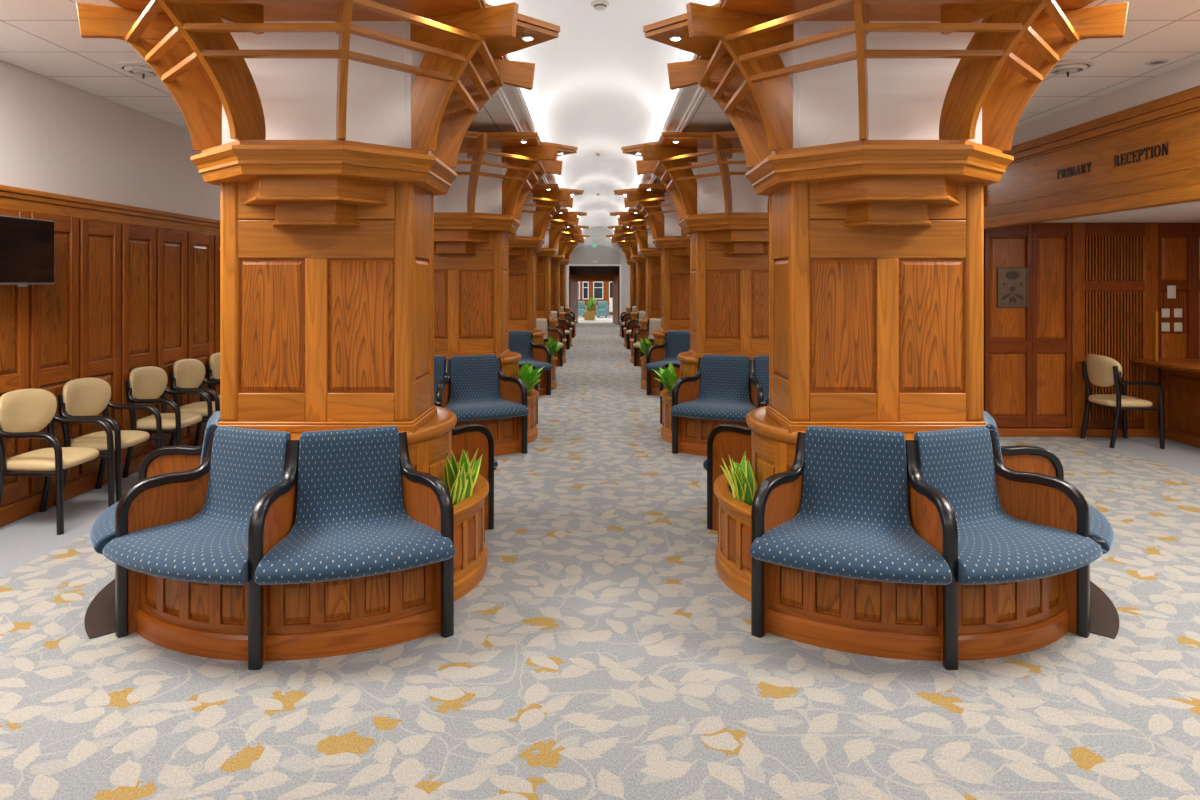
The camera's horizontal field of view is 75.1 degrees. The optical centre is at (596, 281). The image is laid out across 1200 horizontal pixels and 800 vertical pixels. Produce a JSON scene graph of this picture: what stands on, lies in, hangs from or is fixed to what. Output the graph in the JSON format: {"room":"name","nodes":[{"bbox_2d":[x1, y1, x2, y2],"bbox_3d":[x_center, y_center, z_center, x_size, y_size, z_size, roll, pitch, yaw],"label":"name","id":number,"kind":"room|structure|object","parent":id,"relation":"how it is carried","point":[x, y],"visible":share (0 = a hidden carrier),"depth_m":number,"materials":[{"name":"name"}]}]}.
{"room":"hospital interior","nodes":[
{"label":"hospital interior","id":0,"kind":"room"},
{"bbox_2d":[0,60,219,503],"bbox_3d":[-4.016,0.070,13.831,0.108,3.127,31.606,0,0,0],"label":"wall","id":1,"kind":"structure","parent":0,"point":[137,284],"depth_m":6.26,"materials":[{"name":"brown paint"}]},
{"bbox_2d":[0,215,54,286],"bbox_3d":[-3.899,-0.201,5.117,0.155,0.462,0.779,0,0,0],"label":"television","id":2,"kind":"object","parent":1,"relation":"attached to","point":[27,245],"visible":1,"depth_m":5.23,"materials":[{"name":"grey"}]},
{"bbox_2d":[0,428,205,526],"bbox_3d":[-3.993,1.561,13.831,0.042,0.146,31.606,0,0,0],"label":"baseboard","id":3,"kind":"structure","parent":1,"relation":"attached to","point":[11,511],"depth_m":5.88,"materials":[{"name":"brown wood"}]},
{"bbox_2d":[570,266,618,273],"bbox_3d":[-0.101,-0.495,30.474,2.023,0.324,1.549,0,0,0],"label":"ceiling","id":4,"kind":"structure","parent":0,"point":[573,269],"depth_m":31.18,"materials":[{"name":"grey paint"}]},
{"bbox_2d":[569,266,619,323],"bbox_3d":[-0.101,0.512,30.465,2.042,2.244,1.530,0,0,0],"label":"wall","id":5,"kind":"structure","parent":0,"point":[569,266],"depth_m":29.95,"materials":[{"name":"grey paint"}]},
{"bbox_2d":[569,274,577,322],"bbox_3d":[-0.892,0.671,30.453,0.061,1.925,1.390,0,0,11],"label":"door","id":6,"kind":"structure","parent":5,"relation":"in","point":[573,279],"depth_m":30.31,"materials":[{"name":"brown wood"}]},
{"bbox_2d":[573,274,615,281],"bbox_3d":[-0.101,-0.176,31.207,1.986,0.315,0.084,0,0,0],"label":"trim","id":7,"kind":"structure","parent":5,"relation":"attached to","point":[581,277],"depth_m":31.16,"materials":[{"name":"brown wood"}]},
{"bbox_2d":[613,274,618,324],"bbox_3d":[0.721,0.671,30.453,0.064,1.925,1.378,0,0,-8],"label":"door","id":8,"kind":"structure","parent":5,"relation":"in","point":[615,277],"depth_m":30.18,"materials":[{"name":"brown wood"}]},
{"bbox_2d":[578,282,612,314],"bbox_3d":[-0.101,-0.009,38.648,5.685,3.286,0.066,0,0,0],"label":"wall","id":9,"kind":"structure","parent":0,"point":[605,284],"depth_m":38.61,"materials":[{"name":"brown wood"}]},
{"bbox_2d":[583,282,588,298],"bbox_3d":[-0.563,0.418,38.592,0.300,0.873,0.047,0,0,0],"label":"window","id":10,"kind":"structure","parent":9,"relation":"in","point":[585,284],"depth_m":38.59,"materials":[{"name":"white paint"}]},
{"bbox_2d":[593,282,602,298],"bbox_3d":[0.061,0.418,38.592,0.498,0.873,0.047,0,0,0],"label":"window","id":11,"kind":"structure","parent":9,"relation":"in","point":[597,286],"depth_m":38.59,"materials":[{"name":"white paint"}]},
{"bbox_2d":[566,226,629,312],"bbox_3d":[0.024,-0.282,29.660,8.075,3.831,0.080,0,0,0],"label":"wall","id":12,"kind":"structure","parent":0,"point":[607,252],"depth_m":29.63,"materials":[{"name":"grey paint"}]},
{"bbox_2d":[567,264,620,314],"bbox_3d":[-0.101,0.484,29.622,2.061,2.300,0.024,0,0,0],"label":"trim","id":13,"kind":"structure","parent":12,"relation":"attached to","point":[568,265],"depth_m":29.61,"materials":[{"name":"white paint"}]},
{"bbox_2d":[626,0,718,210],"bbox_3d":[0.753,-1.561,13.831,0.183,0.183,31.606,0,0,0],"label":"trim","id":14,"kind":"structure","parent":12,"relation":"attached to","point":[684,101],"depth_m":6.91,"materials":[{"name":"white paint"}]},
{"bbox_2d":[0,315,1199,799],"bbox_3d":[1.843,1.661,18.369,11.714,0.059,40.681,0,0,0],"label":"floor","id":15,"kind":"structure","parent":0,"point":[601,650],"depth_m":3.17,"materials":[{"name":"carpet"}]},
{"bbox_2d":[0,388,114,534],"bbox_3d":[-3.721,1.189,5.329,0.518,0.900,0.582,0,0,0],"label":"armchair","id":16,"kind":"object","parent":15,"relation":"on","point":[23,412],"visible":0.98,"depth_m":5.27,"materials":[{"name":"fabric"}]},
{"bbox_2d":[55,378,162,505],"bbox_3d":[-3.721,1.189,5.953,0.518,0.900,0.582,0,0,0],"label":"armchair","id":17,"kind":"object","parent":15,"relation":"on","point":[81,397],"visible":0.84,"depth_m":5.91,"materials":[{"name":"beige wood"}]},
{"bbox_2d":[84,411,220,638],"bbox_3d":[-2.281,1.177,4.391,0.744,0.915,1.650,0,0,0],"label":"bench","id":18,"kind":"object","parent":15,"relation":"on","point":[99,620],"visible":0.18,"depth_m":3.98,"materials":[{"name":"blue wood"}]},
{"bbox_2d":[90,411,220,554],"bbox_3d":[-2.276,0.996,4.055,0.577,0.553,0.836,0,0,-22],"label":"seat cushion","id":19,"kind":"object","parent":18,"relation":"on","point":[163,460],"depth_m":4.36,"materials":[{"name":"blue fabric"}]},
{"bbox_2d":[123,366,212,477],"bbox_3d":[-3.721,1.189,6.770,0.518,0.900,0.582,0,0,0],"label":"armchair","id":20,"kind":"object","parent":15,"relation":"on","point":[146,384],"visible":0.89,"depth_m":6.66,"materials":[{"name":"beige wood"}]},
{"bbox_2d":[169,359,219,445],"bbox_3d":[-3.721,1.189,7.446,0.518,0.900,0.582,0,0,0],"label":"armchair","id":21,"kind":"object","parent":15,"relation":"on","point":[187,374],"visible":0.59,"depth_m":7.37,"materials":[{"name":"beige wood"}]},
{"bbox_2d":[206,353,219,400],"bbox_3d":[-3.721,1.189,8.122,0.518,0.900,0.582,0,0,0],"label":"armchair","id":22,"kind":"object","parent":15,"relation":"on","point":[213,369],"visible":0.12,"depth_m":7.89,"materials":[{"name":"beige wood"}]},
{"bbox_2d":[102,426,454,669],"bbox_3d":[-1.446,1.177,3.623,1.603,0.914,0.798,0,0,0],"label":"bench","id":23,"kind":"object","parent":15,"relation":"on","point":[320,544],"visible":1,"depth_m":3.55,"materials":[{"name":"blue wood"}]},
{"bbox_2d":[102,426,290,584],"bbox_3d":[-1.782,0.996,3.579,0.836,0.553,0.577,0,0,22],"label":"seat cushion","id":24,"kind":"object","parent":23,"relation":"on","point":[196,525],"depth_m":3.69,"materials":[{"name":"blue fabric"}]},
{"bbox_2d":[254,426,454,584],"bbox_3d":[-1.110,0.996,3.579,0.836,0.553,0.577,0,0,-22],"label":"seat cushion","id":25,"kind":"object","parent":23,"relation":"on","point":[351,503],"depth_m":3.67,"materials":[{"name":"blue fabric"}]},
{"bbox_2d":[76,0,559,481],"bbox_3d":[-1.446,0.070,4.282,2.488,3.127,2.207,0,0,0],"label":"column","id":26,"kind":"structure","parent":15,"relation":"on","point":[329,132],"depth_m":4.01,"materials":[{"name":"brown wood"}]},
{"bbox_2d":[433,398,497,530],"bbox_3d":[-1.465,1.177,5.159,1.603,0.914,0.798,0,0,0],"label":"bench","id":27,"kind":"object","parent":15,"relation":"on","point":[470,437],"visible":0.04,"depth_m":5.10,"materials":[{"name":"brown wood"}]},
{"bbox_2d":[434,398,497,470],"bbox_3d":[-1.129,0.996,5.203,0.836,0.553,0.577,0,0,22],"label":"seat cushion","id":28,"kind":"object","parent":27,"relation":"on","point":[470,437],"depth_m":5.06,"materials":[{"name":"blue fabric"}]},
{"bbox_2d":[453,473,488,600],"bbox_3d":[-0.804,1.403,4.390,0.378,0.462,1.138,0,0,0],"label":"planter box","id":29,"kind":"object","parent":15,"relation":"on","point":[470,557],"visible":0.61,"depth_m":4.16,"materials":[{"name":"brown wood"}]},
{"bbox_2d":[443,448,482,504],"bbox_3d":[-0.731,1.051,4.298,0.170,0.303,0.312,0,0,32],"label":"snake plant","id":30,"kind":"object","parent":29,"relation":"on","point":[460,479],"visible":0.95,"depth_m":4.24,"materials":[{"name":"green plant"}]},
{"bbox_2d":[434,355,528,455],"bbox_3d":[-1.446,1.177,7.458,1.603,0.914,0.798,0,0,0],"label":"bench","id":31,"kind":"object","parent":15,"relation":"on","point":[475,388],"visible":0.54,"depth_m":7.49,"materials":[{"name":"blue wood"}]},
{"bbox_2d":[434,356,445,398],"bbox_3d":[-1.782,0.996,7.415,0.836,0.553,0.577,0,0,22],"label":"seat cushion","id":32,"kind":"object","parent":31,"relation":"on","point":[439,361],"depth_m":7.54,"materials":[{"name":"blue fabric"}]},
{"bbox_2d":[444,355,528,420],"bbox_3d":[-1.110,0.996,7.414,0.836,0.553,0.577,0,0,-22],"label":"seat cushion","id":33,"kind":"object","parent":31,"relation":"on","point":[476,387],"depth_m":7.54,"materials":[{"name":"blue fabric"}]},
{"bbox_2d":[434,131,577,377],"bbox_3d":[-1.446,0.070,8.117,2.488,3.127,2.207,0,0,0],"label":"column","id":34,"kind":"structure","parent":15,"relation":"on","point":[497,172],"depth_m":7.85,"materials":[{"name":"brown wood"}]},
{"bbox_2d":[509,349,539,423],"bbox_3d":[-1.465,1.177,8.995,1.603,0.914,0.798,0,0,0],"label":"bench","id":35,"kind":"object","parent":15,"relation":"on","point":[536,387],"visible":0.02,"depth_m":8.98,"materials":[{"name":"brown wood"}]},
{"bbox_2d":[508,330,551,394],"bbox_3d":[-1.446,1.177,11.294,1.603,0.914,0.798,0,0,0],"label":"bench","id":36,"kind":"object","parent":15,"relation":"on","point":[522,342],"visible":0.23,"depth_m":11.41,"materials":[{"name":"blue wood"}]},
{"bbox_2d":[508,330,551,370],"bbox_3d":[-1.110,0.996,11.250,0.836,0.553,0.577,0,0,-22],"label":"seat cushion","id":37,"kind":"object","parent":36,"relation":"on","point":[522,342],"depth_m":11.44,"materials":[{"name":"blue fabric"}]},
{"bbox_2d":[528,389,538,442],"bbox_3d":[-0.804,1.403,8.225,0.378,0.462,1.138,0,0,0],"label":"planter box","id":38,"kind":"object","parent":15,"relation":"on","point":[533,394],"visible":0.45,"depth_m":8.04,"materials":[{"name":"brown wood"}]},
{"bbox_2d":[518,362,544,393],"bbox_3d":[-0.683,1.014,8.102,0.262,0.378,0.519,0,0,0],"label":"leafy plant","id":39,"kind":"object","parent":38,"relation":"on","point":[530,377],"visible":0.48,"depth_m":8.02,"materials":[{"name":"green plant"}]},
{"bbox_2d":[509,184,583,344],"bbox_3d":[-1.446,0.070,11.953,2.488,3.127,2.207,0,0,0],"label":"column","id":40,"kind":"structure","parent":15,"relation":"on","point":[543,202],"depth_m":11.69,"materials":[{"name":"brown wood"}]},
{"bbox_2d":[536,318,563,365],"bbox_3d":[-1.446,1.177,15.130,1.603,0.914,0.798,0,0,0],"label":"bench","id":41,"kind":"object","parent":15,"relation":"on","point":[542,324],"visible":0.14,"depth_m":15.26,"materials":[{"name":"fabric"}]},
{"bbox_2d":[536,318,563,347],"bbox_3d":[-1.110,0.996,15.086,0.836,0.553,0.577,0,0,-22],"label":"seat cushion","id":42,"kind":"object","parent":41,"relation":"on","point":[542,324],"depth_m":15.30,"materials":[{"name":"beige fabric"}]},
{"bbox_2d":[551,356,556,389],"bbox_3d":[-0.804,1.403,12.061,0.378,0.462,1.138,0,0,0],"label":"planter box","id":43,"kind":"object","parent":15,"relation":"on","point":[553,358],"visible":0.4,"depth_m":11.88,"materials":[{"name":"brown wood"}]},
{"bbox_2d":[545,337,561,356],"bbox_3d":[-0.668,1.014,11.919,0.273,0.378,0.442,0,0,0],"label":"leafy plant","id":44,"kind":"object","parent":43,"relation":"on","point":[552,345],"visible":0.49,"depth_m":11.86,"materials":[{"name":"green plant"}]},
{"bbox_2d":[551,311,569,348],"bbox_3d":[-1.446,1.177,18.965,1.603,0.914,0.798,0,0,0],"label":"bench","id":45,"kind":"object","parent":15,"relation":"on","point":[554,314],"visible":0.09,"depth_m":19.01,"materials":[{"name":"fabric"}]},
{"bbox_2d":[551,311,569,333],"bbox_3d":[-1.110,0.996,18.922,0.836,0.553,0.577,0,0,-22],"label":"seat cushion","id":46,"kind":"object","parent":45,"relation":"on","point":[554,314],"depth_m":19.11,"materials":[{"name":"beige fabric"}]},
{"bbox_2d":[536,209,586,328],"bbox_3d":[-1.446,0.070,15.789,2.488,3.127,2.207,0,0,0],"label":"column","id":47,"kind":"structure","parent":15,"relation":"on","point":[563,218],"depth_m":15.52,"materials":[{"name":"brown wood"}]},
{"bbox_2d":[563,338,566,363],"bbox_3d":[-0.804,1.403,15.897,0.378,0.462,1.138,0,0,0],"label":"planter box","id":48,"kind":"object","parent":15,"relation":"on","point":[564,340],"visible":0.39,"depth_m":15.73,"materials":[{"name":"brown wood"}]},
{"bbox_2d":[560,306,574,337],"bbox_3d":[-1.446,1.177,22.801,1.603,0.914,0.798,0,0,0],"label":"bench","id":49,"kind":"object","parent":15,"relation":"on","point":[562,309],"visible":0.08,"depth_m":22.84,"materials":[{"name":"brown wood"}]},
{"bbox_2d":[560,306,574,325],"bbox_3d":[-1.110,0.996,22.757,0.836,0.553,0.577,0,0,-22],"label":"seat cushion","id":50,"kind":"object","parent":49,"relation":"on","point":[562,309],"depth_m":22.90,"materials":[{"name":"beige fabric"}]},
{"bbox_2d":[550,223,588,319],"bbox_3d":[-1.446,0.070,19.624,2.488,3.127,2.207,0,0,0],"label":"column","id":51,"kind":"structure","parent":15,"relation":"on","point":[571,231],"depth_m":19.35,"materials":[{"name":"brown wood"}]},
{"bbox_2d":[560,235,589,312],"bbox_3d":[-1.446,0.070,23.460,2.488,3.127,2.207,0,0,0],"label":"column","id":52,"kind":"structure","parent":15,"relation":"on","point":[576,239],"depth_m":23.18,"materials":[{"name":"brown wood"}]},
{"bbox_2d":[578,301,586,316],"bbox_3d":[-0.777,1.258,35.887,0.563,0.751,0.432,0,0,-8],"label":"tub chair","id":53,"kind":"object","parent":15,"relation":"on","point":[582,307],"visible":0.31,"depth_m":35.79,"materials":[{"name":"teal fabric"}]},
{"bbox_2d":[584,311,594,319],"bbox_3d":[-0.319,1.441,33.535,0.498,0.385,0.422,0,0,0],"label":"planter box","id":54,"kind":"object","parent":15,"relation":"on","point":[588,315],"visible":1,"depth_m":33.35,"materials":[{"name":"brown wood"}]},
{"bbox_2d":[587,297,597,310],"bbox_3d":[-0.173,0.947,33.538,0.496,0.634,0.937,0,0,0],"label":"leafy plant","id":55,"kind":"object","parent":54,"relation":"on","point":[591,302],"visible":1,"depth_m":33.37,"materials":[{"name":"green plant"}]},
{"bbox_2d":[596,301,608,317],"bbox_3d":[0.247,1.258,35.887,0.563,0.751,0.432,0,0,8],"label":"tub chair","id":56,"kind":"object","parent":15,"relation":"on","point":[602,309],"visible":1,"depth_m":35.71,"materials":[{"name":"teal fabric"}]},
{"bbox_2d":[605,235,635,312],"bbox_3d":[1.498,0.070,23.460,2.488,3.127,2.207,0,0,0],"label":"column","id":57,"kind":"structure","parent":15,"relation":"on","point":[619,239],"depth_m":23.18,"materials":[{"name":"brown wood"}]},
{"bbox_2d":[607,223,645,319],"bbox_3d":[1.498,0.070,19.624,2.488,3.127,2.207,0,0,0],"label":"column","id":58,"kind":"structure","parent":15,"relation":"on","point":[624,231],"depth_m":19.35,"materials":[{"name":"brown wood"}]},
{"bbox_2d":[621,306,635,337],"bbox_3d":[1.497,1.177,22.801,1.603,0.914,0.798,0,0,0],"label":"bench","id":59,"kind":"object","parent":15,"relation":"on","point":[633,309],"visible":0.1,"depth_m":22.82,"materials":[{"name":"brown wood"}]},
{"bbox_2d":[621,306,635,325],"bbox_3d":[1.162,0.996,22.757,0.836,0.553,0.577,0,0,22],"label":"seat cushion","id":60,"kind":"object","parent":59,"relation":"on","point":[633,309],"depth_m":22.89,"materials":[{"name":"beige fabric"}]},
{"bbox_2d":[630,338,633,363],"bbox_3d":[0.855,1.403,15.897,0.378,0.462,1.138,0,0,0],"label":"planter box","id":61,"kind":"object","parent":15,"relation":"on","point":[632,339],"visible":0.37,"depth_m":15.72,"materials":[{"name":"brown wood"}]},
{"bbox_2d":[610,209,660,328],"bbox_3d":[1.498,0.070,15.789,2.488,3.127,2.207,0,0,0],"label":"column","id":62,"kind":"structure","parent":15,"relation":"on","point":[634,219],"depth_m":15.52,"materials":[{"name":"brown wood"}]},
{"bbox_2d":[626,311,645,348],"bbox_3d":[1.497,1.177,18.965,1.603,0.914,0.798,0,0,0],"label":"bench","id":63,"kind":"object","parent":15,"relation":"on","point":[642,314],"visible":0.15,"depth_m":19.01,"materials":[{"name":"fabric"}]},
{"bbox_2d":[626,311,645,333],"bbox_3d":[1.162,0.996,18.922,0.836,0.553,0.577,0,0,22],"label":"seat cushion","id":64,"kind":"object","parent":63,"relation":"on","point":[642,314],"depth_m":19.12,"materials":[{"name":"beige fabric"}]},
{"bbox_2d":[640,356,645,389],"bbox_3d":[0.855,1.403,12.061,0.378,0.462,1.138,0,0,0],"label":"planter box","id":65,"kind":"object","parent":15,"relation":"on","point":[643,358],"visible":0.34,"depth_m":11.89,"materials":[{"name":"brown wood"}]},
{"bbox_2d":[637,338,651,355],"bbox_3d":[0.724,1.019,11.947,0.286,0.368,0.579,0,0,0],"label":"leafy plant","id":66,"kind":"object","parent":65,"relation":"on","point":[646,344],"visible":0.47,"depth_m":11.86,"materials":[{"name":"green plant"}]},
{"bbox_2d":[633,318,660,365],"bbox_3d":[1.497,1.177,15.130,1.603,0.914,0.798,0,0,0],"label":"bench","id":67,"kind":"object","parent":15,"relation":"on","point":[653,324],"visible":0.11,"depth_m":15.25,"materials":[{"name":"fabric"}]},
{"bbox_2d":[633,318,660,347],"bbox_3d":[1.162,0.996,15.086,0.836,0.553,0.577,0,0,22],"label":"seat cushion","id":68,"kind":"object","parent":67,"relation":"on","point":[653,324],"depth_m":15.30,"materials":[{"name":"beige fabric"}]},
{"bbox_2d":[614,184,689,344],"bbox_3d":[1.498,0.070,11.953,2.488,3.127,2.207,0,0,0],"label":"column","id":69,"kind":"structure","parent":15,"relation":"on","point":[655,203],"depth_m":11.68,"materials":[{"name":"brown wood"}]},
{"bbox_2d":[660,389,671,443],"bbox_3d":[0.855,1.403,8.225,0.378,0.462,1.138,0,0,0],"label":"planter box","id":70,"kind":"object","parent":15,"relation":"on","point":[666,429],"visible":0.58,"depth_m":8.03,"materials":[{"name":"brown wood"}]},
{"bbox_2d":[651,362,677,393],"bbox_3d":[0.717,1.017,8.094,0.288,0.371,0.502,0,0,0],"label":"leafy plant","id":71,"kind":"object","parent":70,"relation":"on","point":[668,377],"visible":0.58,"depth_m":8.04,"materials":[{"name":"green plant"}]},
{"bbox_2d":[645,330,690,395],"bbox_3d":[1.497,1.177,11.294,1.603,0.914,0.798,0,0,0],"label":"bench","id":72,"kind":"object","parent":15,"relation":"on","point":[675,342],"visible":0.2,"depth_m":11.40,"materials":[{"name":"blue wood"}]},
{"bbox_2d":[645,330,690,370],"bbox_3d":[1.162,0.996,11.250,0.836,0.553,0.577,0,0,22],"label":"seat cushion","id":73,"kind":"object","parent":72,"relation":"on","point":[675,342],"depth_m":11.43,"materials":[{"name":"blue fabric"}]},
{"bbox_2d":[658,350,688,423],"bbox_3d":[1.512,1.177,8.995,1.603,0.914,0.798,0,0,0],"label":"bench","id":74,"kind":"object","parent":15,"relation":"on","point":[676,365],"visible":0.02,"depth_m":8.96,"materials":[{"name":"brown wood"}]},
{"bbox_2d":[621,131,768,377],"bbox_3d":[1.498,0.070,8.117,2.488,3.127,2.207,0,0,0],"label":"column","id":75,"kind":"structure","parent":15,"relation":"on","point":[724,218],"depth_m":7.85,"materials":[{"name":"brown wood"}]},
{"bbox_2d":[671,355,768,455],"bbox_3d":[1.497,1.177,7.458,1.603,0.914,0.798,0,0,0],"label":"bench","id":76,"kind":"object","parent":15,"relation":"on","point":[724,389],"visible":0.51,"depth_m":7.49,"materials":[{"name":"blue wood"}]},
{"bbox_2d":[671,355,755,420],"bbox_3d":[1.162,0.996,7.415,0.836,0.553,0.577,0,0,22],"label":"seat cushion","id":77,"kind":"object","parent":76,"relation":"on","point":[722,387],"depth_m":7.53,"materials":[{"name":"blue fabric"}]},
{"bbox_2d":[754,356,768,401],"bbox_3d":[1.833,0.996,7.414,0.836,0.553,0.577,0,0,-22],"label":"seat cushion","id":78,"kind":"object","parent":76,"relation":"on","point":[761,363],"depth_m":7.54,"materials":[{"name":"blue fabric"}]},
{"bbox_2d":[714,470,751,601],"bbox_3d":[0.855,1.403,4.390,0.378,0.462,1.138,0,0,0],"label":"planter box","id":79,"kind":"object","parent":15,"relation":"on","point":[732,552],"visible":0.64,"depth_m":4.16,"materials":[{"name":"brown wood"}]},
{"bbox_2d":[720,453,757,504],"bbox_3d":[0.775,1.062,4.310,0.203,0.280,0.299,0,0,0],"label":"snake plant","id":80,"kind":"object","parent":79,"relation":"on","point":[742,481],"visible":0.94,"depth_m":4.21,"materials":[{"name":"green plant"}]},
{"bbox_2d":[703,397,769,530],"bbox_3d":[1.512,1.177,5.159,1.603,0.914,0.798,0,0,0],"label":"bench","id":81,"kind":"object","parent":15,"relation":"on","point":[724,440],"visible":0.08,"depth_m":5.09,"materials":[{"name":"brown wood"}]},
{"bbox_2d":[703,397,768,470],"bbox_3d":[1.176,0.996,5.203,0.836,0.553,0.577,0,0,-22],"label":"seat cushion","id":82,"kind":"object","parent":81,"relation":"on","point":[724,440],"depth_m":5.06,"materials":[{"name":"blue fabric"}]},
{"bbox_2d":[643,0,1128,486],"bbox_3d":[1.498,0.070,4.282,2.488,3.127,2.207,0,0,0],"label":"column","id":83,"kind":"structure","parent":15,"relation":"on","point":[874,132],"depth_m":4.01,"materials":[{"name":"brown wood"}]},
{"bbox_2d":[750,426,1102,669],"bbox_3d":[1.497,1.177,3.623,1.603,0.914,0.798,0,0,0],"label":"bench","id":84,"kind":"object","parent":15,"relation":"on","point":[927,547],"visible":1,"depth_m":3.55,"materials":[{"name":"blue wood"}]},
{"bbox_2d":[750,426,951,584],"bbox_3d":[1.162,0.996,3.579,0.836,0.553,0.577,0,0,22],"label":"seat cushion","id":85,"kind":"object","parent":84,"relation":"on","point":[851,503],"depth_m":3.67,"materials":[{"name":"blue fabric"}]},
{"bbox_2d":[914,426,1102,584],"bbox_3d":[1.833,0.996,3.579,0.836,0.553,0.577,0,0,-22],"label":"seat cushion","id":86,"kind":"object","parent":84,"relation":"on","point":[1009,525],"depth_m":3.69,"materials":[{"name":"blue fabric"}]},
{"bbox_2d":[983,411,1118,638],"bbox_3d":[2.328,1.177,4.391,0.744,0.915,1.650,0,0,0],"label":"bench","id":87,"kind":"object","parent":15,"relation":"on","point":[1104,617],"visible":0.2,"depth_m":3.99,"materials":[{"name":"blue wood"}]},
{"bbox_2d":[983,411,1113,553],"bbox_3d":[2.323,0.996,4.055,0.577,0.553,0.836,0,0,22],"label":"seat cushion","id":88,"kind":"object","parent":87,"relation":"on","point":[1040,460],"depth_m":4.36,"materials":[{"name":"blue fabric"}]},
{"bbox_2d":[1080,354,1164,448],"bbox_3d":[5.302,1.187,7.915,0.518,0.900,0.582,0,0,0],"label":"armchair","id":89,"kind":"object","parent":15,"relation":"on","point":[1103,371],"visible":1,"depth_m":7.75,"materials":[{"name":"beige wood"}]},
{"bbox_2d":[1131,311,1199,447],"bbox_3d":[6.005,0.967,5.284,0.761,1.333,5.873,0,0,0],"label":"reception desk","id":90,"kind":"object","parent":15,"relation":"on","point":[1180,378],"depth_m":7.92,"materials":[{"name":"brown wood"}]},
{"bbox_2d":[1131,359,1199,373],"bbox_3d":[6.005,0.836,5.284,0.761,0.056,5.873,0,0,0],"label":"countertop","id":91,"kind":"structure","parent":90,"relation":"on","point":[1185,365],"depth_m":7.83,"materials":[{"name":"brown wood"}]},
{"bbox_2d":[0,0,1199,183],"bbox_3d":[0.024,-1.516,13.831,8.075,0.047,31.606,0,0,0],"label":"ceiling","id":92,"kind":"structure","parent":0,"point":[41,37],"depth_m":5.19,"materials":[{"name":"tile"}]},
{"bbox_2d":[117,61,157,78],"bbox_3d":[-3.150,-1.453,5.418,0.310,0.080,0.310,0,0,0],"label":"ceiling vent","id":93,"kind":"object","parent":92,"relation":"in","point":[140,68],"visible":0.71,"depth_m":5.33,"materials":[{"name":"grey paint"}]},
{"bbox_2d":[1049,59,1094,76],"bbox_3d":[3.239,-1.453,5.366,0.310,0.080,0.310,0,0,0],"label":"ceiling vent","id":94,"kind":"object","parent":92,"relation":"in","point":[1069,66],"visible":0.85,"depth_m":5.28,"materials":[{"name":"grey paint"}]},
{"bbox_2d":[1145,59,1168,64],"bbox_3d":[3.798,-1.489,5.291,0.132,0.008,0.132,0,0,0],"label":"recessed light","id":95,"kind":"object","parent":92,"relation":"in","point":[1159,61],"visible":1,"depth_m":5.28,"materials":[{"name":"grey paint"}]},
{"bbox_2d":[490,0,711,234],"bbox_3d":[0.024,-1.864,13.831,1.305,0.498,31.606,0,0,0],"label":"ceiling","id":96,"kind":"structure","parent":0,"point":[602,86],"depth_m":7.93,"materials":[{"name":"white paint"}]},
{"bbox_2d":[485,0,569,210],"bbox_3d":[-0.707,-1.561,13.831,0.183,0.183,31.606,0,0,0],"label":"trim","id":97,"kind":"structure","parent":96,"relation":"attached to","point":[514,101],"depth_m":6.92,"materials":[{"name":"white paint"}]},
{"bbox_2d":[591,0,609,10],"bbox_3d":[0.024,-2.087,5.892,0.145,0.052,0.145,0,0,0],"label":"smoke detector","id":98,"kind":"object","parent":96,"relation":"attached to","point":[599,5],"visible":1,"depth_m":5.85,"materials":[{"name":"beige plastic"}]},
{"bbox_2d":[984,222,1199,428],"bbox_3d":[5.880,0.502,8.283,3.638,2.263,0.101,0,0,0],"label":"wall","id":99,"kind":"structure","parent":0,"point":[1095,288],"depth_m":8.25,"materials":[{"name":"brown wood"}]},
{"bbox_2d":[997,267,1027,306],"bbox_3d":[4.394,0.056,8.250,0.319,0.422,0.021,0,0,0],"label":"plaque","id":100,"kind":"object","parent":99,"relation":"attached to","point":[1012,282],"visible":1,"depth_m":8.25,"materials":[{"name":"brown metal"}]},
{"bbox_2d":[997,428,1158,436],"bbox_3d":[5.880,1.591,8.254,3.638,0.084,0.047,0,0,0],"label":"baseboard","id":101,"kind":"structure","parent":99,"relation":"attached to","point":[1003,432],"depth_m":8.23,"materials":[{"name":"brown wood"}]},
{"bbox_2d":[1167,286,1175,297],"bbox_3d":[6.076,0.106,8.245,0.089,0.136,0.014,0,0,0],"label":"switch plate","id":102,"kind":"object","parent":99,"relation":"attached to","point":[1171,290],"visible":1,"depth_m":8.24,"materials":[{"name":"beige plastic"}]},
{"bbox_2d":[984,85,1199,229],"bbox_3d":[4.073,-0.934,3.153,0.108,0.761,10.249,0,0,0],"label":"fascia","id":103,"kind":"structure","parent":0,"point":[1029,191],"depth_m":6.21,"materials":[{"name":"brown wood"}]},
{"bbox_2d":[1057,162,1091,178],"bbox_3d":[4.057,-0.945,6.639,0.008,0.078,0.471,0,0,0],"label":"sign lettering","id":104,"kind":"object","parent":103,"relation":"attached to","point":[1071,172],"visible":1,"depth_m":6.63,"materials":[{"name":"black"}]},
{"bbox_2d":[1114,142,1168,165],"bbox_3d":[4.057,-0.948,5.828,0.008,0.087,0.582,0,0,0],"label":"sign lettering","id":105,"kind":"object","parent":103,"relation":"attached to","point":[1163,145],"visible":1,"depth_m":5.80,"materials":[{"name":"black"}]},
{"bbox_2d":[1012,61,1199,145],"bbox_3d":[4.089,-1.401,3.153,0.056,0.183,10.249,0,0,0],"label":"wall","id":106,"kind":"structure","parent":0,"point":[1188,76],"depth_m":6.11,"materials":[{"name":"white paint"}]},
{"bbox_2d":[1040,201,1199,222],"bbox_3d":[5.913,-0.653,3.153,3.573,0.047,10.249,0,0,0],"label":"ceiling","id":107,"kind":"structure","parent":0,"point":[1189,212],"depth_m":7.49,"materials":[{"name":"white paint"}]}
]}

